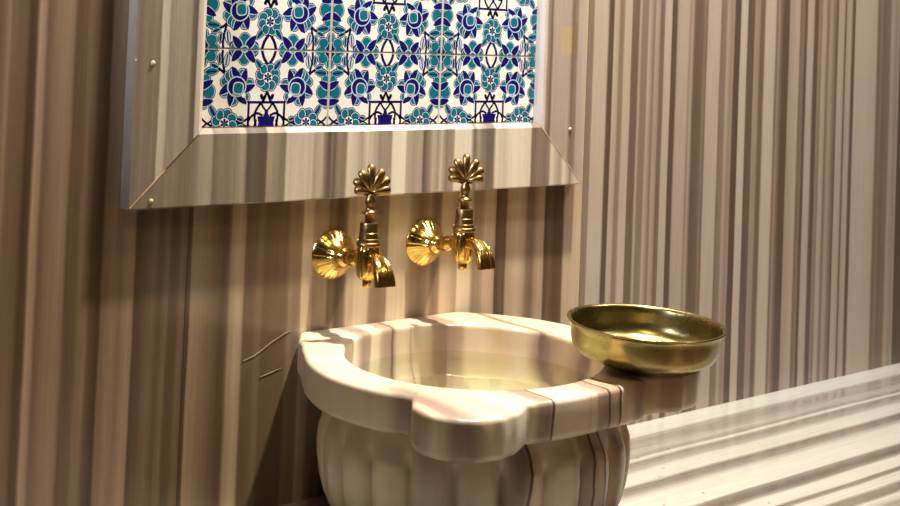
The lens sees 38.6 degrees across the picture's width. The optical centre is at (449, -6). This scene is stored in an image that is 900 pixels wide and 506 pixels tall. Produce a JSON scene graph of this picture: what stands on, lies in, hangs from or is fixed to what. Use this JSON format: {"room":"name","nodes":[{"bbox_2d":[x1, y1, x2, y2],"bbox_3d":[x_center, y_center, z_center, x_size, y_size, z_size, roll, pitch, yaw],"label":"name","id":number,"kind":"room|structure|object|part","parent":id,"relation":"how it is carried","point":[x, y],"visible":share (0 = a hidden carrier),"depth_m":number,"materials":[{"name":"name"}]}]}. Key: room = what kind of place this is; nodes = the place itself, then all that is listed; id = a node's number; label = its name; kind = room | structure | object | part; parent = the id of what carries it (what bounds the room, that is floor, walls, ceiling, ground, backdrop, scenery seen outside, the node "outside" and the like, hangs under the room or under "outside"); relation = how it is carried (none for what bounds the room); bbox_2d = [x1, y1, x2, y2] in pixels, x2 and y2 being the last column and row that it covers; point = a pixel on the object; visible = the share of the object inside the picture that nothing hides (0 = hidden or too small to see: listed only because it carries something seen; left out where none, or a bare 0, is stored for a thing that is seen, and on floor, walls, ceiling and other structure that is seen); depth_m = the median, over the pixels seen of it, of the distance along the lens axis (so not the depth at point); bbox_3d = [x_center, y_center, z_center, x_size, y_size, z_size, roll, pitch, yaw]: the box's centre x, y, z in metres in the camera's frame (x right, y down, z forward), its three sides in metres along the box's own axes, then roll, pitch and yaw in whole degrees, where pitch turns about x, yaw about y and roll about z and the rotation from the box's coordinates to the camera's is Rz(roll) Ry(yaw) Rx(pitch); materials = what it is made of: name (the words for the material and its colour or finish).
{"room":"turkish bath","nodes":[
{"label":"turkish bath","id":0,"kind":"room"},
{"bbox_2d":[0,0,899,505],"bbox_3d":[-0.050,-0.236,1.945,5.500,2.750,0.030,4,-2,-39],"label":"wall","id":1,"kind":"structure","parent":0,"point":[93,290],"depth_m":1.94,"materials":[{"name":"stone"}]},
{"bbox_2d":[176,207,190,505],"bbox_3d":[-0.350,0.489,1.685,0.001,0.423,0.001,4,-2,-39],"label":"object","id":2,"kind":"structure","parent":1,"relation":"attached to","point":[190,207],"depth_m":1.69,"materials":[{"name":"stone"}]},
{"bbox_2d":[244,331,289,360],"bbox_3d":[-0.252,0.483,1.764,0.073,0.033,0.001,4,-2,-39],"label":"crack","id":3,"kind":"object","parent":1,"relation":"attached to","point":[289,331],"depth_m":1.76,"materials":[{"name":"beige stone"}]},
{"bbox_2d":[120,0,587,210],"bbox_3d":[-0.088,-0.021,1.879,0.798,0.627,0.025,4,-2,-39],"label":"tile panel","id":4,"kind":"object","parent":1,"relation":"attached to","point":[228,102],"visible":1,"depth_m":1.82,"materials":[{"name":"tile"}]},
{"bbox_3d":[-0.361,-0.038,1.663,0.102,0.626,0.022,4,-2,-39],"label":"frame","id":5,"kind":"part","parent":4,"relation":"part of","materials":[{"name":"stone"}]},
{"bbox_3d":[-0.099,0.242,1.872,0.797,0.102,0.022,4,-2,-39],"label":"frame","id":6,"kind":"part","parent":4,"relation":"part of","materials":[{"name":"stone"}]},
{"bbox_3d":[0.183,-0.003,2.097,0.102,0.626,0.022,4,-2,-39],"label":"frame","id":7,"kind":"part","parent":4,"relation":"part of","materials":[{"name":"stone"}]},
{"bbox_2d":[312,164,395,287],"bbox_3d":[-0.120,0.320,1.771,0.070,0.174,0.153,4,-2,-36],"label":"tap","id":8,"kind":"object","parent":1,"relation":"attached to","point":[334,253],"visible":1,"depth_m":1.75,"materials":[{"name":"gold metal"}]},
{"bbox_2d":[355,247,379,279],"bbox_3d":[-0.113,0.367,1.757,0.034,0.044,0.034,4,-2,-36],"label":"tap","id":9,"kind":"object","parent":8,"relation":"on","point":[364,256],"depth_m":1.74,"materials":[{"name":"gold metal"}]},
{"bbox_3d":[-0.106,0.256,1.760,0.053,0.046,0.012,3,-2,-14],"label":"fan handle","id":10,"kind":"part","parent":8,"relation":"part of","materials":[{"name":"gold metal"}]},
{"bbox_3d":[-0.097,0.371,1.726,0.030,0.041,0.054,4,-2,-36],"label":"spout","id":11,"kind":"part","parent":8,"relation":"part of","materials":[{"name":"gold metal"}]},
{"bbox_2d":[406,153,495,269],"bbox_3d":[0.011,0.321,1.876,0.070,0.178,0.154,4,-2,-39],"label":"tap","id":12,"kind":"object","parent":1,"relation":"attached to","point":[425,241],"visible":1,"depth_m":1.86,"materials":[{"name":"gold metal"}]},
{"bbox_2d":[452,232,474,262],"bbox_3d":[0.019,0.366,1.862,0.034,0.044,0.034,4,-2,-39],"label":"tap","id":13,"kind":"object","parent":12,"relation":"on","point":[462,252],"depth_m":1.85,"materials":[{"name":"gold metal"}]},
{"bbox_3d":[0.024,0.255,1.865,0.053,0.046,0.012,2,-2,-1],"label":"fan handle","id":14,"kind":"part","parent":12,"relation":"part of","materials":[{"name":"gold metal"}]},
{"bbox_3d":[0.041,0.370,1.835,0.030,0.041,0.054,4,-2,-39],"label":"spout","id":15,"kind":"part","parent":12,"relation":"part of","materials":[{"name":"gold metal"}]},
{"bbox_3d":[0.905,1.162,0.639,5.500,0.050,3.200,4,-2,-39],"label":"floor","id":16,"kind":"structure","parent":0,"visible":0},
{"bbox_2d":[281,363,899,505],"bbox_3d":[0.120,0.927,1.639,5.500,0.420,0.660,4,-2,-39],"label":"bench","id":17,"kind":"object","parent":16,"relation":"on","point":[834,441],"visible":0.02,"depth_m":2.10,"materials":[{"name":"beige stone"}]},
{"bbox_2d":[297,312,700,505],"bbox_3d":[0.035,0.598,1.708,0.485,0.237,0.471,4,-2,-39],"label":"basin","id":18,"kind":"object","parent":17,"relation":"on","point":[384,443],"visible":0.98,"depth_m":1.57,"materials":[{"name":"white stone"}]},
{"bbox_2d":[317,411,630,505],"bbox_3d":[0.030,0.623,1.715,0.417,0.186,0.416,4,-2,-39],"label":"pedestal","id":19,"kind":"object","parent":18,"relation":"attached to","point":[379,464],"depth_m":1.54,"materials":[{"name":"stone"}]},
{"bbox_2d":[567,303,726,375],"bbox_3d":[0.256,0.456,1.681,0.208,0.060,0.208,4,-2,-42],"label":"brass bowl","id":20,"kind":"object","parent":18,"relation":"on","point":[648,340],"visible":1,"depth_m":1.65,"materials":[{"name":"gold metal"}]}
]}

